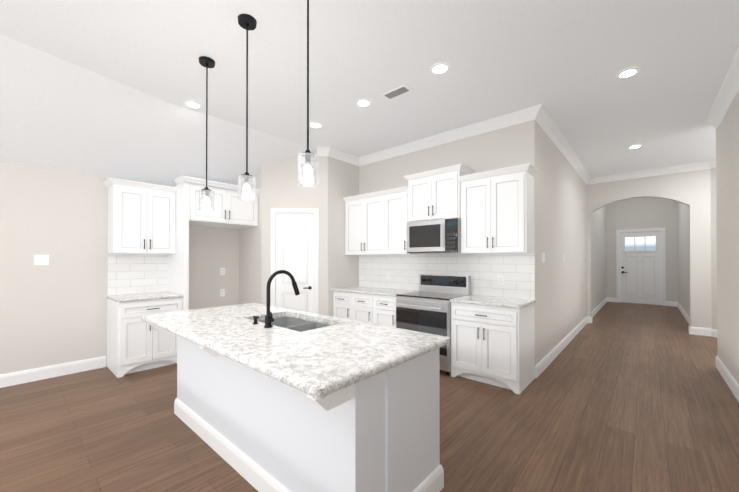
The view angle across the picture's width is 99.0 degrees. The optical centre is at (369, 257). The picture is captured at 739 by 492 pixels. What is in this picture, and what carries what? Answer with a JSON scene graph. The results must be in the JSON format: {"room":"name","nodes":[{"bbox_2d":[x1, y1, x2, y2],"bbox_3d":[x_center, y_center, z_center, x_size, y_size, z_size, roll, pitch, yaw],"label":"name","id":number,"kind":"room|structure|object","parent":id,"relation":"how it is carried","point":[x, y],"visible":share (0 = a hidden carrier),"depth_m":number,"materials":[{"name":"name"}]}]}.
{"room":"kitchen","nodes":[
{"label":"kitchen","id":0,"kind":"room"},
{"bbox_2d":[0,160,238,373],"bbox_3d":[-3.955,-0.588,3.503,0.120,3.970,8.240,0,0,41],"label":"wall","id":1,"kind":"structure","parent":0,"point":[54,312],"depth_m":3.75,"materials":[{"name":"beige paint"}]},
{"bbox_2d":[34,255,48,264],"bbox_3d":[-3.761,0.028,3.622,0.008,0.120,0.120,0,0,41],"label":"light switch","id":2,"kind":"object","parent":1,"relation":"attached to","point":[41,259],"visible":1,"depth_m":3.62,"materials":[{"name":"white plastic"}]},
{"bbox_2d":[107,254,167,294],"bbox_3d":[-3.148,0.221,4.320,0.008,0.538,0.680,0,0,41],"label":"tile backsplash","id":3,"kind":"structure","parent":1,"relation":"attached to","point":[135,273],"depth_m":4.29,"materials":[{"name":"white tile"}]},
{"bbox_2d":[103,177,176,253],"bbox_3d":[-3.022,-0.503,4.181,0.383,0.910,0.730,0,0,41],"label":"upper cabinet","id":4,"kind":"object","parent":1,"relation":"attached to","point":[141,217],"visible":1,"depth_m":4.05,"materials":[{"name":"white wood"}]},
{"bbox_2d":[220,289,224,296],"bbox_3d":[-2.405,0.578,5.169,0.008,0.120,0.075,0,0,41],"label":"outlet","id":5,"kind":"object","parent":1,"relation":"attached to","point":[222,292],"visible":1,"depth_m":5.16,"materials":[{"name":"white plastic"}]},
{"bbox_2d":[220,268,224,274],"bbox_3d":[-2.405,0.228,5.171,0.008,0.120,0.075,0,0,41],"label":"outlet","id":6,"kind":"object","parent":1,"relation":"attached to","point":[222,271],"visible":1,"depth_m":5.17,"materials":[{"name":"white plastic"}]},
{"bbox_2d":[239,166,261,303],"bbox_3d":[-1.912,-0.577,5.197,0.725,3.970,0.120,0,0,41],"label":"wall","id":7,"kind":"structure","parent":0,"point":[250,255],"depth_m":5.09,"materials":[{"name":"beige paint"}]},
{"bbox_2d":[261,149,327,315],"bbox_3d":[-1.171,-0.578,5.007,1.025,3.970,0.120,0,0,-4],"label":"wall","id":8,"kind":"structure","parent":0,"point":[281,188],"depth_m":4.95,"materials":[{"name":"beige paint"}]},
{"bbox_2d":[276,213,313,312],"bbox_3d":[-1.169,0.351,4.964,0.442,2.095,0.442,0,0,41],"label":"pantry door","id":9,"kind":"structure","parent":8,"relation":"in","point":[295,245],"depth_m":4.95,"materials":[{"name":"white wood"}]},
{"bbox_2d":[271,208,318,313],"bbox_3d":[-1.171,0.319,4.991,0.736,2.176,0.137,0,0,-4],"label":"door frame","id":10,"kind":"structure","parent":8,"relation":"attached to","point":[274,211],"depth_m":4.94,"materials":[{"name":"white wood"}]},
{"bbox_2d":[317,146,360,165],"bbox_3d":[-0.492,-1.654,5.117,0.135,0.115,0.799,0,0,41],"label":"crown molding","id":11,"kind":"structure","parent":8,"relation":"attached to","point":[323,151],"depth_m":5.10,"materials":[{"name":"white wood"}]},
{"bbox_2d":[328,157,358,316],"bbox_3d":[-0.465,-0.576,5.290,0.120,3.970,0.715,0,0,41],"label":"wall","id":12,"kind":"structure","parent":0,"point":[343,182],"depth_m":5.17,"materials":[{"name":"beige paint"}]},
{"bbox_2d":[0,302,738,491],"bbox_3d":[2.171,1.426,4.136,8.850,0.050,17.640,0,0,41],"label":"floor","id":13,"kind":"structure","parent":0,"point":[623,397],"depth_m":2.58,"materials":[{"name":"brown wood"}]},
{"bbox_2d":[107,297,182,377],"bbox_3d":[-2.905,0.964,4.102,0.651,0.875,0.680,0,0,41],"label":"base cabinet","id":14,"kind":"object","parent":13,"relation":"on","point":[135,343],"visible":0.75,"depth_m":3.85,"materials":[{"name":"white wood"}]},
{"bbox_2d":[107,292,183,301],"bbox_3d":[-2.910,0.507,4.103,0.630,0.036,0.689,0,0,41],"label":"countertop","id":15,"kind":"structure","parent":14,"relation":"on","point":[140,297],"depth_m":3.97,"materials":[{"name":"white stone"}]},
{"bbox_2d":[168,176,260,310],"bbox_3d":[-2.322,0.175,4.726,0.713,2.460,1.117,0,0,41],"label":"tall cabinet","id":16,"kind":"object","parent":13,"relation":"on","point":[231,210],"visible":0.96,"depth_m":4.36,"materials":[{"name":"white wood"}]},
{"bbox_2d":[174,315,443,491],"bbox_3d":[-0.649,0.957,2.367,2.219,0.866,0.720,0,0,41],"label":"kitchen island","id":17,"kind":"object","parent":13,"relation":"on","point":[342,405],"depth_m":1.72,"materials":[{"name":"white paint"}]},
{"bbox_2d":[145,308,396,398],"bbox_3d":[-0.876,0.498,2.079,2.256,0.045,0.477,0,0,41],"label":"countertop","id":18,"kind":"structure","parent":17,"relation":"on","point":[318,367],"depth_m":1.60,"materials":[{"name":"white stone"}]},
{"bbox_2d":[253,270,299,327],"bbox_3d":[-0.660,0.283,2.282,0.261,0.387,0.285,0,0,41],"label":"gooseneck faucet","id":19,"kind":"object","parent":18,"relation":"on","point":[269,319],"visible":1,"depth_m":2.15,"materials":[{"name":"black metal"}]},
{"bbox_2d":[258,316,330,331],"bbox_3d":[-0.591,0.631,2.419,0.824,0.210,0.474,0,0,41],"label":"double-bowl sink","id":20,"kind":"object","parent":18,"relation":"in","point":[295,324],"visible":0.06,"depth_m":2.66,"materials":[{"name":"silver metal"}]},
{"bbox_2d":[333,291,352,319],"bbox_3d":[-0.227,0.970,5.134,0.426,0.876,0.618,0,0,41],"label":"base cabinet","id":21,"kind":"object","parent":13,"relation":"on","point":[342,301],"depth_m":4.89,"materials":[{"name":"white wood"}]},
{"bbox_2d":[353,293,372,323],"bbox_3d":[0.093,0.968,4.853,0.426,0.876,0.618,0,0,41],"label":"base cabinet","id":22,"kind":"object","parent":13,"relation":"on","point":[362,303],"depth_m":4.62,"materials":[{"name":"white wood"}]},
{"bbox_2d":[373,295,396,327],"bbox_3d":[0.414,0.967,4.573,0.426,0.876,0.618,0,0,41],"label":"base cabinet","id":23,"kind":"object","parent":13,"relation":"on","point":[375,309],"depth_m":4.35,"materials":[{"name":"white wood"}]},
{"bbox_2d":[332,286,416,296],"bbox_3d":[0.083,0.512,4.846,1.276,0.036,0.630,0,0,41],"label":"countertop","id":24,"kind":"structure","parent":23,"relation":"on","point":[376,291],"depth_m":4.71,"materials":[{"name":"white stone"}]},
{"bbox_2d":[396,274,470,374],"bbox_3d":[0.814,0.819,4.130,0.756,1.165,0.703,0,0,41],"label":"range","id":25,"kind":"object","parent":13,"relation":"on","point":[426,308],"visible":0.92,"depth_m":3.98,"materials":[{"name":"silver metal"}]},
{"bbox_2d":[451,302,534,394],"bbox_3d":[1.420,0.961,3.670,0.758,0.875,0.651,0,0,41],"label":"base cabinet","id":26,"kind":"object","parent":13,"relation":"on","point":[493,345],"visible":1,"depth_m":3.42,"materials":[{"name":"white wood"}]},
{"bbox_2d":[449,295,535,308],"bbox_3d":[1.430,0.504,3.667,0.776,0.036,0.630,0,0,41],"label":"countertop","id":27,"kind":"structure","parent":26,"relation":"on","point":[517,303],"depth_m":3.56,"materials":[{"name":"white stone"}]},
{"bbox_2d":[0,0,738,190],"bbox_3d":[2.143,-1.679,4.048,8.750,1.280,17.240,0,0,41],"label":"ceiling","id":28,"kind":"structure","parent":0,"point":[107,88],"depth_m":3.00,"materials":[{"name":"white paint"}]},
{"bbox_2d":[184,101,201,108],"bbox_3d":[-1.988,-1.719,3.557,0.170,0.006,0.170,0,0,41],"label":"recessed light","id":29,"kind":"object","parent":28,"relation":"in","point":[193,104],"visible":1,"depth_m":3.55,"materials":[{"name":"white plastic"}]},
{"bbox_2d":[198,56,214,210],"bbox_3d":[-1.428,-1.071,2.770,0.132,1.312,0.132,0,0,41],"label":"pendant light","id":30,"kind":"object","parent":28,"relation":"hanging from","point":[206,198],"visible":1,"depth_m":2.75,"materials":[{"name":"clear glass"}]},
{"bbox_2d":[238,14,256,201],"bbox_3d":[-0.892,-1.074,2.302,0.132,1.312,0.132,0,0,41],"label":"pendant light","id":31,"kind":"object","parent":28,"relation":"hanging from","point":[246,180],"visible":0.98,"depth_m":2.29,"materials":[{"name":"clear glass"}]},
{"bbox_2d":[297,0,318,186],"bbox_3d":[-0.357,-1.077,1.833,0.132,1.312,0.132,0,0,41],"label":"pendant light","id":32,"kind":"object","parent":28,"relation":"hanging from","point":[307,168],"visible":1,"depth_m":1.79,"materials":[{"name":"clear glass"}]},
{"bbox_2d":[309,122,321,127],"bbox_3d":[-0.699,-1.716,4.103,0.170,0.006,0.170,0,0,41],"label":"recessed light","id":33,"kind":"object","parent":28,"relation":"in","point":[315,125],"visible":1,"depth_m":4.10,"materials":[{"name":"white plastic"}]},
{"bbox_2d":[356,99,370,106],"bbox_3d":[-0.065,-1.720,3.522,0.170,0.006,0.170,0,0,41],"label":"recessed light","id":34,"kind":"object","parent":28,"relation":"in","point":[363,103],"visible":1,"depth_m":3.52,"materials":[{"name":"white plastic"}]},
{"bbox_2d":[381,84,412,100],"bbox_3d":[0.283,-1.720,3.297,0.300,0.008,0.150,0,0,41],"label":"ceiling vent","id":35,"kind":"object","parent":28,"relation":"in","point":[401,90],"visible":1,"depth_m":3.29,"materials":[{"name":"white metal"}]},
{"bbox_2d":[430,63,448,74],"bbox_3d":[0.643,-1.724,2.889,0.170,0.006,0.170,0,0,41],"label":"recessed light","id":36,"kind":"object","parent":28,"relation":"in","point":[439,68],"visible":1,"depth_m":2.88,"materials":[{"name":"white plastic"}]},
{"bbox_2d":[616,68,639,78],"bbox_3d":[2.417,-1.723,2.957,0.170,0.006,0.170,0,0,41],"label":"recessed light","id":37,"kind":"object","parent":28,"relation":"in","point":[627,73],"visible":1,"depth_m":2.96,"materials":[{"name":"white plastic"}]},
{"bbox_2d":[628,145,641,148],"bbox_3d":[4.103,-1.711,4.884,0.170,0.006,0.170,0,0,41],"label":"recessed light","id":38,"kind":"object","parent":28,"relation":"in","point":[634,146],"visible":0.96,"depth_m":4.87,"materials":[{"name":"white plastic"}]},
{"bbox_2d":[359,120,537,365],"bbox_3d":[0.363,-0.577,5.120,4.250,3.970,0.120,0,0,41],"label":"wall","id":39,"kind":"structure","parent":0,"point":[513,145],"depth_m":4.16,"materials":[{"name":"beige paint"}]},
{"bbox_2d":[343,190,386,254],"bbox_3d":[0.042,-0.518,5.087,0.906,0.950,0.348,0,0,41],"label":"upper cabinet","id":40,"kind":"object","parent":39,"relation":"attached to","point":[376,225],"depth_m":4.93,"materials":[{"name":"white wood"}]},
{"bbox_2d":[387,186,417,253],"bbox_3d":[0.478,-0.520,4.706,0.492,0.950,0.348,0,0,41],"label":"upper cabinet","id":41,"kind":"object","parent":39,"relation":"attached to","point":[397,199],"depth_m":4.55,"materials":[{"name":"white wood"}]},
{"bbox_2d":[403,164,474,222],"bbox_3d":[0.927,-0.813,4.271,0.858,0.650,0.413,0,0,41],"label":"upper cabinet","id":42,"kind":"object","parent":39,"relation":"attached to","point":[435,196],"visible":0.96,"depth_m":4.10,"materials":[{"name":"white wood"}]},
{"bbox_2d":[407,218,460,253],"bbox_3d":[0.910,-0.272,4.248,0.752,0.424,0.449,0,0,41],"label":"microwave","id":43,"kind":"object","parent":42,"relation":"attached to","point":[435,236],"visible":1,"depth_m":4.07,"materials":[{"name":"silver metal"}]},
{"bbox_2d":[359,253,534,298],"bbox_3d":[0.867,0.148,4.589,2.799,0.688,0.008,0,0,41],"label":"tile backsplash","id":44,"kind":"structure","parent":39,"relation":"attached to","point":[516,270],"depth_m":4.25,"materials":[{"name":"white tile"}]},
{"bbox_2d":[498,275,503,284],"bbox_3d":[1.629,0.280,3.910,0.075,0.120,0.008,0,0,41],"label":"outlet","id":45,"kind":"object","parent":44,"relation":"attached to","point":[500,279],"visible":1,"depth_m":3.91,"materials":[{"name":"white plastic"}]},
{"bbox_2d":[361,106,536,165],"bbox_3d":[0.830,-1.657,4.568,2.790,0.115,0.105,0,0,41],"label":"crown molding","id":46,"kind":"structure","parent":39,"relation":"attached to","point":[524,115],"depth_m":4.27,"materials":[{"name":"white wood"}]},
{"bbox_2d":[459,163,538,253],"bbox_3d":[1.528,-0.526,3.763,0.807,0.950,0.383,0,0,41],"label":"upper cabinet","id":47,"kind":"object","parent":39,"relation":"attached to","point":[497,214],"visible":1,"depth_m":3.62,"materials":[{"name":"white wood"}]},
{"bbox_2d":[537,124,606,362],"bbox_3d":[4.828,-0.565,7.086,0.120,3.970,8.720,0,0,41],"label":"wall","id":48,"kind":"structure","parent":0,"point":[561,232],"depth_m":4.88,"materials":[{"name":"beige paint"}]},
{"bbox_2d":[533,104,592,184],"bbox_3d":[3.327,-1.653,5.207,0.105,0.115,4.355,0,0,41],"label":"crown molding","id":49,"kind":"structure","parent":48,"relation":"attached to","point":[544,120],"depth_m":4.46,"materials":[{"name":"white wood"}]},
{"bbox_2d":[606,198,677,301],"bbox_3d":[8.412,-0.547,9.823,1.910,3.970,0.120,0,0,41],"label":"wall","id":50,"kind":"structure","parent":0,"point":[638,213],"depth_m":9.70,"materials":[{"name":"beige paint"}]},
{"bbox_2d":[620,231,661,304],"bbox_3d":[8.378,0.314,9.779,0.980,2.228,0.113,0,0,41],"label":"entry door","id":51,"kind":"structure","parent":50,"relation":"in","point":[640,269],"depth_m":9.77,"materials":[{"name":"white wood"}]},
{"bbox_2d":[616,228,665,305],"bbox_3d":[8.366,0.276,9.765,1.154,2.325,0.020,0,0,41],"label":"door frame","id":52,"kind":"structure","parent":50,"relation":"attached to","point":[662,230],"depth_m":9.70,"materials":[{"name":"white wood"}]},
{"bbox_2d":[586,169,711,328],"bbox_3d":[5.422,-0.569,6.361,1.970,3.970,0.150,0,0,41],"label":"wall","id":53,"kind":"structure","parent":0,"point":[691,190],"depth_m":5.82,"materials":[{"name":"beige paint"}]},
{"bbox_2d":[677,202,689,316],"bbox_3d":[7.584,-0.562,7.518,0.120,3.970,4.440,0,0,41],"label":"wall","id":54,"kind":"structure","parent":0,"point":[683,249],"depth_m":7.78,"materials":[{"name":"beige paint"}]},
{"bbox_2d":[710,167,716,329],"bbox_3d":[6.213,-0.578,5.061,0.120,3.970,1.200,0,0,-4],"label":"wall","id":55,"kind":"structure","parent":0,"point":[713,255],"depth_m":5.61,"materials":[{"name":"beige paint"}]},
{"bbox_2d":[593,159,715,182],"bbox_3d":[5.474,-1.651,5.608,2.590,0.115,0.924,0,0,41],"label":"crown molding","id":56,"kind":"structure","parent":55,"relation":"attached to","point":[709,164],"depth_m":6.08,"materials":[{"name":"white wood"}]},
{"bbox_2d":[716,92,738,383],"bbox_3d":[1.182,-0.609,0.224,0.120,3.970,10.070,0,0,41],"label":"wall","id":57,"kind":"structure","parent":0,"point":[727,178],"depth_m":3.47,"materials":[{"name":"beige paint"}]},
{"bbox_2d":[706,47,738,128],"bbox_3d":[2.769,-1.673,2.217,0.105,0.115,4.650,0,0,41],"label":"crown molding","id":58,"kind":"structure","parent":57,"relation":"attached to","point":[723,102],"depth_m":3.24,"materials":[{"name":"white wood"}]}
]}

